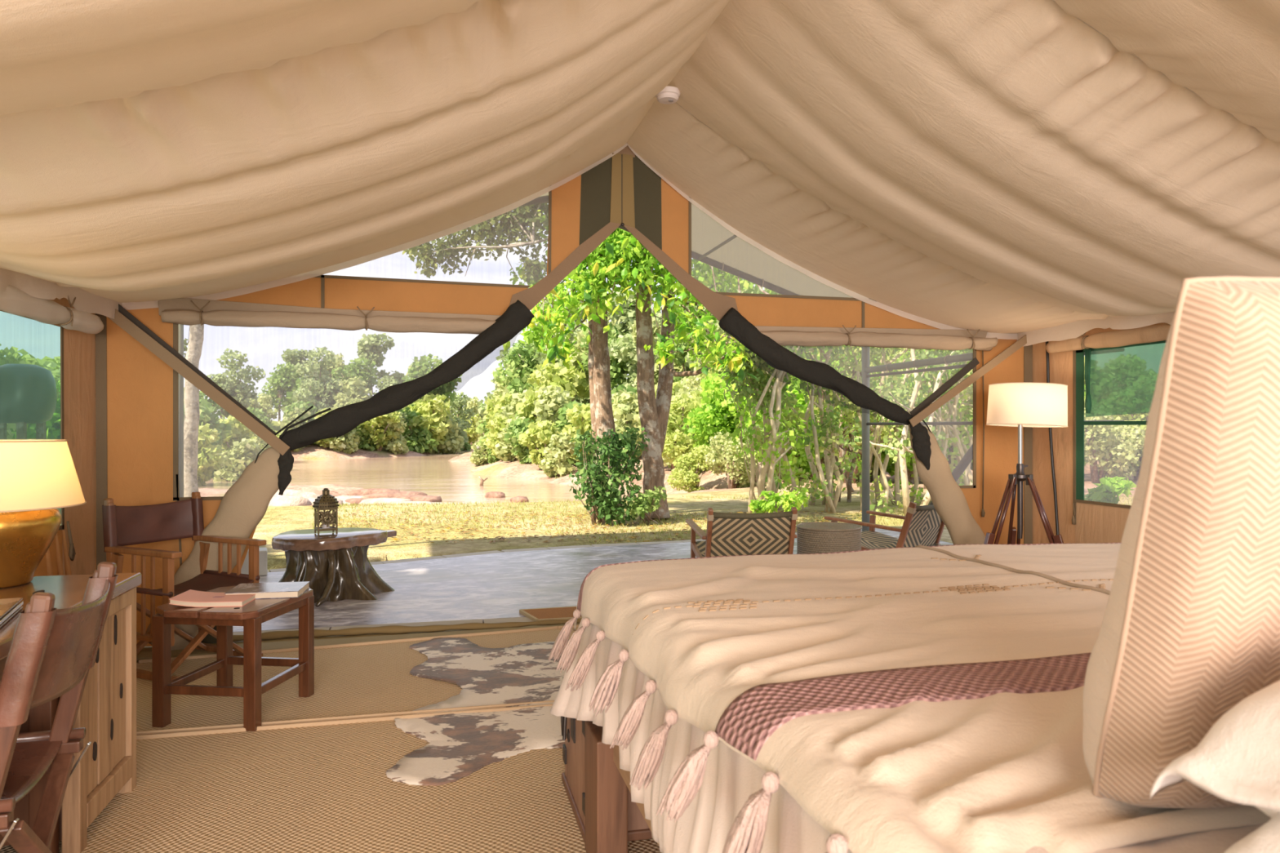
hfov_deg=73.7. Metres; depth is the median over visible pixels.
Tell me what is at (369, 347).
tree
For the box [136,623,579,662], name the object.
floor
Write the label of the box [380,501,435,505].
rock
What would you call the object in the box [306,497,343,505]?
rock
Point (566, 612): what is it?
doormat
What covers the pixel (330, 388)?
tree
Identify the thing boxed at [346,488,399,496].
rock
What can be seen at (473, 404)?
tree
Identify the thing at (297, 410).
shrub
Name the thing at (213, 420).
shrub
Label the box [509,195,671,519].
tree
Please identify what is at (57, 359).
bush
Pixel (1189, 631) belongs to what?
cushion
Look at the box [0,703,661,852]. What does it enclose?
mat
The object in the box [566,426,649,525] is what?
shrub
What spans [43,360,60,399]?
bush
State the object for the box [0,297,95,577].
wall
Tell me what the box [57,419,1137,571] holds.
ground
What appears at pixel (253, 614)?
table
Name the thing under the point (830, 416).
tree
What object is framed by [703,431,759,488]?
bush
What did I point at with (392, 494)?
rock
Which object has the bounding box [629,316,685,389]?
tree
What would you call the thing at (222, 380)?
tree
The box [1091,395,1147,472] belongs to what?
bush
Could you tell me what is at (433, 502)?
rock
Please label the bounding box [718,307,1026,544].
flap
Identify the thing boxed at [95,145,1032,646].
wall
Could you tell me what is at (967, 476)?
tree
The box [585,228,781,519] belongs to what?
tree
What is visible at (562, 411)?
shrub
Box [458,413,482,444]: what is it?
shrub
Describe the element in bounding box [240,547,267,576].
step
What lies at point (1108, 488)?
shrub
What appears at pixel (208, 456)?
shrub
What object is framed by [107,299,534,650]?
flap
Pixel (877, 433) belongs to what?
tree
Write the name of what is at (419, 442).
shrub
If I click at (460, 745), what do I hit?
cowhide rug
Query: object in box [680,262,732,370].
tree
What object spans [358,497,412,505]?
rock
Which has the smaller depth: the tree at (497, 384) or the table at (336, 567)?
the table at (336, 567)
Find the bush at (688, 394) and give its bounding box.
[666,386,704,472]
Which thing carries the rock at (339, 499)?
on the ground at (277, 520)
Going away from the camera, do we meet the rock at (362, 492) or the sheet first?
the sheet
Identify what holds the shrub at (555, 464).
on the ground at (277, 520)
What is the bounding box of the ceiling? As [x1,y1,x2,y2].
[0,0,1279,346]
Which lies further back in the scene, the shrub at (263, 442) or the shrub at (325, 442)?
the shrub at (325, 442)
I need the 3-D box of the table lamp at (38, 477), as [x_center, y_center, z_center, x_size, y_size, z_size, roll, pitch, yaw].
[-2.108,0.280,2.785,0.507,0.471,0.507,0,0,-33]
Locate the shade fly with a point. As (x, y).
(729, 253)
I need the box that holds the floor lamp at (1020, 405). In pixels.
[983,382,1067,544]
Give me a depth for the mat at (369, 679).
4.12 m
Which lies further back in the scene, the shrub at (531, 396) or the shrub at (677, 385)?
the shrub at (531, 396)
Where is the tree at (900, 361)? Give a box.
[813,353,926,480]
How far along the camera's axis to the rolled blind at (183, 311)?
5.09 m
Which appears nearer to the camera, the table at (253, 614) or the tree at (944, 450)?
the table at (253, 614)
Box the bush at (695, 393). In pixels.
[684,364,741,437]
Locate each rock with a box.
[268,494,311,506]
[275,488,319,497]
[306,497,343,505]
[334,495,364,497]
[335,497,353,504]
[344,497,369,505]
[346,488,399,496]
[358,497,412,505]
[360,491,426,498]
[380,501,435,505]
[395,494,442,502]
[433,502,458,504]
[484,491,505,497]
[510,496,528,502]
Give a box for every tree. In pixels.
[183,195,548,497]
[199,390,222,416]
[206,373,234,418]
[216,347,266,422]
[232,406,275,446]
[241,392,279,423]
[256,362,302,422]
[280,348,313,377]
[292,377,330,420]
[293,346,343,408]
[323,351,346,379]
[331,357,378,397]
[333,392,363,406]
[356,333,395,396]
[369,375,405,421]
[381,383,407,422]
[385,364,419,431]
[401,353,457,406]
[444,391,475,444]
[460,395,484,444]
[476,402,488,436]
[477,346,513,419]
[492,337,550,393]
[493,354,525,390]
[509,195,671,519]
[531,294,582,371]
[533,320,590,404]
[555,312,617,388]
[577,322,635,400]
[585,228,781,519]
[607,289,661,382]
[608,312,680,391]
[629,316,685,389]
[653,304,700,392]
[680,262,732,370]
[685,292,818,510]
[693,281,763,367]
[716,334,809,502]
[720,283,830,513]
[742,288,804,497]
[769,345,879,505]
[774,344,892,513]
[788,345,914,502]
[796,345,920,493]
[811,345,928,511]
[838,348,973,515]
[853,346,937,505]
[884,349,973,485]
[894,349,967,503]
[897,347,973,488]
[901,349,973,485]
[943,363,973,448]
[1084,355,1115,466]
[1102,353,1152,392]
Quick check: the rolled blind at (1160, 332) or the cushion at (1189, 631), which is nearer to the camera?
the cushion at (1189, 631)
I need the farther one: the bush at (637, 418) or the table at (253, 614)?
the bush at (637, 418)
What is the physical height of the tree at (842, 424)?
4.440 m
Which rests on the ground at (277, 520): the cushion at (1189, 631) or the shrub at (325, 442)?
the shrub at (325, 442)
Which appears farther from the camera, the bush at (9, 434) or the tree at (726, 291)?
the tree at (726, 291)
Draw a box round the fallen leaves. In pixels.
[333,510,862,542]
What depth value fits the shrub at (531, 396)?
52.59 m
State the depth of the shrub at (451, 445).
87.12 m
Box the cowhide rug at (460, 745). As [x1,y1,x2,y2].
[385,637,568,786]
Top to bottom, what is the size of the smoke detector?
0.059 m
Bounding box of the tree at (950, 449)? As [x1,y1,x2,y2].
[893,348,973,470]
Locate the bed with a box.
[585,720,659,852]
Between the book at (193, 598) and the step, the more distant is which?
the step
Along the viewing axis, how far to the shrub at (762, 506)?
11.50 m
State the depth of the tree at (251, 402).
73.99 m
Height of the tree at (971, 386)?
3.266 m
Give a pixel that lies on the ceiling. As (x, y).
(1042, 171)
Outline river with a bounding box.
[198,444,643,503]
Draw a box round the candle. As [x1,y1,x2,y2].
[322,520,329,528]
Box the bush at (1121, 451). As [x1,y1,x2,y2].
[1084,400,1145,483]
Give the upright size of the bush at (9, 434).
2.940 m
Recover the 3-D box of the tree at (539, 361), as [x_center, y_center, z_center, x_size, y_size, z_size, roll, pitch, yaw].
[-6.659,-4.810,69.623,5.289,12.168,5.782,0,0,1]
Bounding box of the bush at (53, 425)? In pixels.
[9,378,60,439]
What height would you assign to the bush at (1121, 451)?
2.352 m
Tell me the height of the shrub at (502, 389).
5.819 m
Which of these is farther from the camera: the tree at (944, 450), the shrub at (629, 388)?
the shrub at (629, 388)
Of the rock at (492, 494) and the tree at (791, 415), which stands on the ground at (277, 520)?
the tree at (791, 415)
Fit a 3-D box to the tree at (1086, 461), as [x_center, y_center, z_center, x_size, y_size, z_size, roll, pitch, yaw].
[11.677,-0.172,24.114,3.075,3.869,2.634,0,0,10]
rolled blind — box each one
[0,284,103,333]
[158,297,501,334]
[754,324,998,351]
[1045,323,1170,353]
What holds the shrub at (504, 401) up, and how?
on the ground at (277, 520)
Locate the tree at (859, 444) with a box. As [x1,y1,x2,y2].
[803,347,910,483]
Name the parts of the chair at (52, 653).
seat rail, post, cross leg, seat, cross leg, seat rail, post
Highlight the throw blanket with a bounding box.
[547,542,1271,852]
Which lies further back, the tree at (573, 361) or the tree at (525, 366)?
the tree at (525, 366)
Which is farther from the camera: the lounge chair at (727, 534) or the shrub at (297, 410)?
the shrub at (297, 410)
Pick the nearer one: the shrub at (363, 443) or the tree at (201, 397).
the tree at (201, 397)
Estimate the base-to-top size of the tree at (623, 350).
8.756 m
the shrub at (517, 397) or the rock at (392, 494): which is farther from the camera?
the shrub at (517, 397)
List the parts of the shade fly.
post, post, rail, rail, rail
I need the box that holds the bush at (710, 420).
[681,386,745,468]
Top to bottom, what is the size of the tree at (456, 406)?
7.530 m
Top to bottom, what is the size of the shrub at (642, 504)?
0.558 m
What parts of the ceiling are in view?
liner panel, seam cord, liner panel, seam cord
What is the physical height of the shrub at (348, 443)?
4.849 m
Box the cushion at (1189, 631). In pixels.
[1082,275,1279,808]
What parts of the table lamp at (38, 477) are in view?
shade trim, lamp shade, shade trim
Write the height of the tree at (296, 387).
5.600 m
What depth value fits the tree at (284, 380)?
83.76 m
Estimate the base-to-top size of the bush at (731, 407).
3.430 m
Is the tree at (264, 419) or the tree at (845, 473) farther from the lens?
the tree at (264, 419)
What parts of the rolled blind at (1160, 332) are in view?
tie cord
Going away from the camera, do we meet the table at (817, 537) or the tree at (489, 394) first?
the table at (817, 537)
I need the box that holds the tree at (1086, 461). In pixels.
[1084,355,1115,466]
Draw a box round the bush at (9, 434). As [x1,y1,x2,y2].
[6,423,16,439]
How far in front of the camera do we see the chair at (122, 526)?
4.63 m
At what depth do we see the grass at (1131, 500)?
12.09 m
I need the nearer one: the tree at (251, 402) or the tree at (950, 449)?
the tree at (950, 449)
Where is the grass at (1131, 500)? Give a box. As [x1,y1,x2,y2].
[311,493,1132,557]
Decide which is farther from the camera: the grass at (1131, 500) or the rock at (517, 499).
the rock at (517, 499)
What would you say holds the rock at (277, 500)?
on the ground at (277, 520)
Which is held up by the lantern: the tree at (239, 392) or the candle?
the candle
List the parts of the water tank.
leg, leg, leg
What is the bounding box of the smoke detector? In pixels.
[655,85,679,104]
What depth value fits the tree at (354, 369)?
88.10 m
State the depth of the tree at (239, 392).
77.54 m
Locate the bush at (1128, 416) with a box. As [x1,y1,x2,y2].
[1090,372,1152,480]
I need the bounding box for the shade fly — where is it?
[178,191,1124,531]
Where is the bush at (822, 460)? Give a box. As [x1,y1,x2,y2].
[755,348,852,477]
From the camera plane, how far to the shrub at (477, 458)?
57.57 m
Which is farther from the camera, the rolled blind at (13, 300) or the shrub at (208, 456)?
the shrub at (208, 456)
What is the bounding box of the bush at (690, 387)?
[675,373,706,426]
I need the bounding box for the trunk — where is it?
[560,669,652,844]
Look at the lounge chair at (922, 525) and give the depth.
7.05 m
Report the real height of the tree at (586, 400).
9.303 m
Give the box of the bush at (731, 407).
[720,380,822,479]
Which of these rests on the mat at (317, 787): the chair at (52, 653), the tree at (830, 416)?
the chair at (52, 653)
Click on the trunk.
(573, 731)
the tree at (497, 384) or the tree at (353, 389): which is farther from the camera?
the tree at (353, 389)
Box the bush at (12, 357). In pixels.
[0,343,60,439]
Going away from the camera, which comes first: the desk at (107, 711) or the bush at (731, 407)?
the desk at (107, 711)
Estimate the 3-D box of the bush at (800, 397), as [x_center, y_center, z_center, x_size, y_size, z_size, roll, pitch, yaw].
[4.209,0.216,21.584,3.529,3.430,2.764,0,0,-26]
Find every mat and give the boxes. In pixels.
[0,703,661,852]
[136,625,578,735]
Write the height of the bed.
0.970 m
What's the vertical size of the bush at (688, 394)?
3.593 m
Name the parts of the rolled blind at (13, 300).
tie cord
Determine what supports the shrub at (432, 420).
on the ground at (277, 520)
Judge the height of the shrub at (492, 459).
2.450 m
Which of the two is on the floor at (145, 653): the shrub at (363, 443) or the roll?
the roll
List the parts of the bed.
leg, rail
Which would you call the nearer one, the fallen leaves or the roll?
the roll
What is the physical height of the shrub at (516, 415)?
4.200 m
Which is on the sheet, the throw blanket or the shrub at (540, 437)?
the throw blanket
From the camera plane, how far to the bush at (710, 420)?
26.09 m
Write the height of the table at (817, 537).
0.499 m
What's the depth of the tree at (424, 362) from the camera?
90.39 m
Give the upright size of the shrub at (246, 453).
3.103 m
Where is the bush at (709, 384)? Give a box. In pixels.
[698,369,759,461]
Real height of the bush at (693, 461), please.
1.935 m
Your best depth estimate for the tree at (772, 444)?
12.76 m
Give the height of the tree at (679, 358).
8.298 m
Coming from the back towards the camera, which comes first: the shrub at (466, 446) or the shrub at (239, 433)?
the shrub at (466, 446)
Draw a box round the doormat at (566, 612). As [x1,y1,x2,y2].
[519,606,582,621]
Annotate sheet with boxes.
[550,617,1264,852]
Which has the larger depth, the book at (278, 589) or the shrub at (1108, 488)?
the shrub at (1108, 488)
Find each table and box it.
[151,586,314,731]
[271,527,396,607]
[795,521,862,554]
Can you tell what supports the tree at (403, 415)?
on the ground at (277, 520)
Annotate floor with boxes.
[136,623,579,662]
[232,528,953,635]
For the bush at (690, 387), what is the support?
on the ground at (277, 520)
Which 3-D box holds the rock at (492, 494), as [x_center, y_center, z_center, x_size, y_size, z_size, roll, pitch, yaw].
[-5.690,2.803,33.491,0.812,0.505,0.670,0,0,-10]
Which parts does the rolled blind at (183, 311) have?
tie cord, tie cord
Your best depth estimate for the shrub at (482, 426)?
61.25 m
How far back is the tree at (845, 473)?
16.89 m
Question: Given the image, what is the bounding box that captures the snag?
[478,475,488,485]
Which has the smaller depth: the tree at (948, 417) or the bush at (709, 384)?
the tree at (948, 417)
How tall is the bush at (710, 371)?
5.030 m
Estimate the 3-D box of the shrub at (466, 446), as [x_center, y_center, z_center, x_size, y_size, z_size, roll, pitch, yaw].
[-22.035,1.360,99.970,4.426,4.550,4.135,0,0,-22]
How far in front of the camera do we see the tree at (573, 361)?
60.40 m
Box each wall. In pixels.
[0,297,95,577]
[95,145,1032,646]
[1032,322,1164,543]
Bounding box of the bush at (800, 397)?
[742,384,824,480]
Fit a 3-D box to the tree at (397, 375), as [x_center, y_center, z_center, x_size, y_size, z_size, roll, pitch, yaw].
[-26.467,-2.816,98.103,5.550,8.999,5.033,0,0,4]
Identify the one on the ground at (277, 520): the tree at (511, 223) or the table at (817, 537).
the tree at (511, 223)
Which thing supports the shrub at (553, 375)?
on the ground at (277, 520)
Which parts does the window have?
zip cord, tassel cord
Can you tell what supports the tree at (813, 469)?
on the ground at (277, 520)
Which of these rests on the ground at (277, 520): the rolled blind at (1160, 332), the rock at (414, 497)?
the rock at (414, 497)
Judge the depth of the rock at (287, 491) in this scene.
25.82 m
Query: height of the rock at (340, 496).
0.615 m
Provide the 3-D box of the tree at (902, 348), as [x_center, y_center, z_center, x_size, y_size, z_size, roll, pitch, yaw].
[6.237,-0.811,18.029,2.420,4.439,1.640,0,0,-14]
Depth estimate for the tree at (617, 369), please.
58.40 m
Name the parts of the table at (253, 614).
leg, leg, leg, leg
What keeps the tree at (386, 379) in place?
on the ground at (277, 520)
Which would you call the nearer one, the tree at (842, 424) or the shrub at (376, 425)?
the tree at (842, 424)
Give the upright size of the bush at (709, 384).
3.274 m
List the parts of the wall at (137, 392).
canva panel, skirt panel, canva panel, canva panel, canva panel, canva panel, canva panel, canva panel, canva panel, canva panel, canva panel, zip cord, canva panel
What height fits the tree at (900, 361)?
3.593 m
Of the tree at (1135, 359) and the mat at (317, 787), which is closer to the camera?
the mat at (317, 787)
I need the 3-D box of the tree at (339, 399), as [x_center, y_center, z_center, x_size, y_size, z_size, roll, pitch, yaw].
[-27.357,-0.763,80.147,2.768,4.950,3.053,0,0,-22]
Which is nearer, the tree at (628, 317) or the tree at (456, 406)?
the tree at (628, 317)
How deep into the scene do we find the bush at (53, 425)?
14.07 m
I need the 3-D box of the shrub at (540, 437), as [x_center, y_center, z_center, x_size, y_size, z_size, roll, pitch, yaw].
[-5.232,1.171,46.995,2.658,3.210,2.528,0,0,-39]
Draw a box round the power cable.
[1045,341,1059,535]
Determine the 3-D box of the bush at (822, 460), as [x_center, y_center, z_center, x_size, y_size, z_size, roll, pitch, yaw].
[5.071,-0.397,23.882,3.690,4.643,3.160,0,0,-27]
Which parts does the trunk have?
handle, handle plate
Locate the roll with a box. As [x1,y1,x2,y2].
[232,618,581,641]
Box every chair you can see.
[0,561,118,852]
[102,491,266,680]
[685,506,797,558]
[824,502,944,550]
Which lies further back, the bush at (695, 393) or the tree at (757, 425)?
the bush at (695, 393)
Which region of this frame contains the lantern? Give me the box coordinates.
[312,488,339,535]
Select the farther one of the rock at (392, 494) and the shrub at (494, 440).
the shrub at (494, 440)
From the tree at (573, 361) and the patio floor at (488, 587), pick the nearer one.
the patio floor at (488, 587)
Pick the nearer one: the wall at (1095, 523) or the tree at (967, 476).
the wall at (1095, 523)
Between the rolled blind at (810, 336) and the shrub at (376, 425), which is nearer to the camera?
the rolled blind at (810, 336)
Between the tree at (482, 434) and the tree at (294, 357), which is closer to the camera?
the tree at (294, 357)
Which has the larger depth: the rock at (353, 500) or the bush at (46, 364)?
the rock at (353, 500)
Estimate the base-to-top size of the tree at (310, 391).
5.647 m
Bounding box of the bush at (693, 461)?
[666,444,715,493]
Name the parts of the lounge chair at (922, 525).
armrest, seat rail, leg, woven seat, armrest, post, rail, post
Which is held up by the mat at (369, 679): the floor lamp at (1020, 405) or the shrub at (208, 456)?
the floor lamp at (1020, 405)
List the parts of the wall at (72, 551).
canva panel, canva panel, zip cord, canva panel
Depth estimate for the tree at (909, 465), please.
19.86 m
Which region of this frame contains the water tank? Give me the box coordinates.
[0,364,57,439]
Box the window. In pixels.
[1071,340,1166,524]
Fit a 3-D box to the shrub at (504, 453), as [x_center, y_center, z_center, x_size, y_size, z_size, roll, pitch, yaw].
[-7.484,0.927,50.890,2.523,3.103,1.958,0,0,13]
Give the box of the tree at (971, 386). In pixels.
[943,363,973,448]
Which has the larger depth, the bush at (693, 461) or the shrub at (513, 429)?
the shrub at (513, 429)
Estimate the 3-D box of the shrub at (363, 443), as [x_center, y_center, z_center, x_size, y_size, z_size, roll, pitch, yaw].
[-25.913,0.592,78.683,3.817,4.200,4.085,0,0,5]
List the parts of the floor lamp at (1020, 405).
leg, leg rod, leg rod, leg rod, leg, leg rod, lamp shade, leg rod, leg rod, leg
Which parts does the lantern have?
corner post, pierced panel, corner post, pierced panel, cornice, pierced panel, pierced panel, corner post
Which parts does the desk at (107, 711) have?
leg, rail, rail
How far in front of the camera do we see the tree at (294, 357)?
89.09 m
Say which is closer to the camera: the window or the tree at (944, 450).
the window
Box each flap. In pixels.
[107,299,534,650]
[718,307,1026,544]
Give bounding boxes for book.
[168,589,255,607]
[225,581,309,599]
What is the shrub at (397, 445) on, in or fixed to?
on the ground at (277, 520)
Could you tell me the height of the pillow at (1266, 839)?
0.205 m
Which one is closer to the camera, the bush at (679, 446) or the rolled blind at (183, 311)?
the rolled blind at (183, 311)
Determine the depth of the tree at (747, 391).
13.23 m
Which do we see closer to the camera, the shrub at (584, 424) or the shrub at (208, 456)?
the shrub at (208, 456)
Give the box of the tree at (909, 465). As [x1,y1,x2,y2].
[870,370,957,483]
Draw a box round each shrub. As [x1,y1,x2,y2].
[183,398,231,444]
[196,423,229,485]
[200,431,226,479]
[213,438,263,481]
[219,414,263,453]
[236,430,271,450]
[276,407,311,452]
[280,400,321,446]
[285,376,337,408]
[314,408,333,448]
[324,403,359,453]
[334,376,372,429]
[352,420,378,451]
[361,411,401,451]
[381,415,408,454]
[398,407,439,453]
[403,394,455,453]
[430,408,464,453]
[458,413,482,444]
[459,435,471,450]
[469,435,488,466]
[475,417,497,435]
[477,434,500,463]
[481,414,516,461]
[482,391,522,432]
[484,385,519,408]
[493,389,537,419]
[494,416,528,462]
[502,417,538,464]
[514,383,564,435]
[514,405,536,418]
[518,419,558,469]
[527,361,590,401]
[531,386,579,435]
[539,432,576,478]
[553,400,589,465]
[556,403,591,466]
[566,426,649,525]
[611,383,638,423]
[611,388,642,460]
[626,485,666,524]
[633,380,697,470]
[747,487,809,513]
[1084,475,1136,503]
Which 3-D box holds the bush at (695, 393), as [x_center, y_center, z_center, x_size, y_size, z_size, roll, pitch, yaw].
[3.407,-0.837,29.101,3.537,4.450,3.028,0,0,44]
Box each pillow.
[1150,680,1279,817]
[1224,813,1279,852]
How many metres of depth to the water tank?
7.84 m
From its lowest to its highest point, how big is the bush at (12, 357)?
3.482 m
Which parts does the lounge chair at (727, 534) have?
leg, armrest, seat rail, woven seat, post, rail, post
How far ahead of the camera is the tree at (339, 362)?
90.41 m
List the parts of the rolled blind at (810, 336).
tie cord, tie cord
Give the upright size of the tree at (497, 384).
8.372 m
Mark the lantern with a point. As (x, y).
(326, 501)
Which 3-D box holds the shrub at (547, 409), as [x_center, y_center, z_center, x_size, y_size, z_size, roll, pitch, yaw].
[-4.546,-0.037,50.175,3.784,4.655,2.937,0,0,-21]
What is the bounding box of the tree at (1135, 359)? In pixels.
[1102,353,1152,392]
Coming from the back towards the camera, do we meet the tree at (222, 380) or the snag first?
the tree at (222, 380)
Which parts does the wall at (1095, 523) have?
canva panel, canva panel, canva panel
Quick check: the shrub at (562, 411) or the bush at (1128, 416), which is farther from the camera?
the shrub at (562, 411)
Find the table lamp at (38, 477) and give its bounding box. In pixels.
[0,439,86,588]
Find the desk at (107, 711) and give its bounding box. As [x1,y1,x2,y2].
[0,572,141,852]
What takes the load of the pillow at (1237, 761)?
on the pillow at (1266, 839)
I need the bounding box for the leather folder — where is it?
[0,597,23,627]
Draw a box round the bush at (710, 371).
[695,348,726,385]
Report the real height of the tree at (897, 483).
4.499 m
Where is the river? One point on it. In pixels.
(432, 474)
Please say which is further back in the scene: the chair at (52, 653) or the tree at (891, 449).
the tree at (891, 449)
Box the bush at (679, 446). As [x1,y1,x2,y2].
[661,393,708,479]
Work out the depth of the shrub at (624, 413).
43.52 m
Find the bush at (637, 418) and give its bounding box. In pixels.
[633,397,681,468]

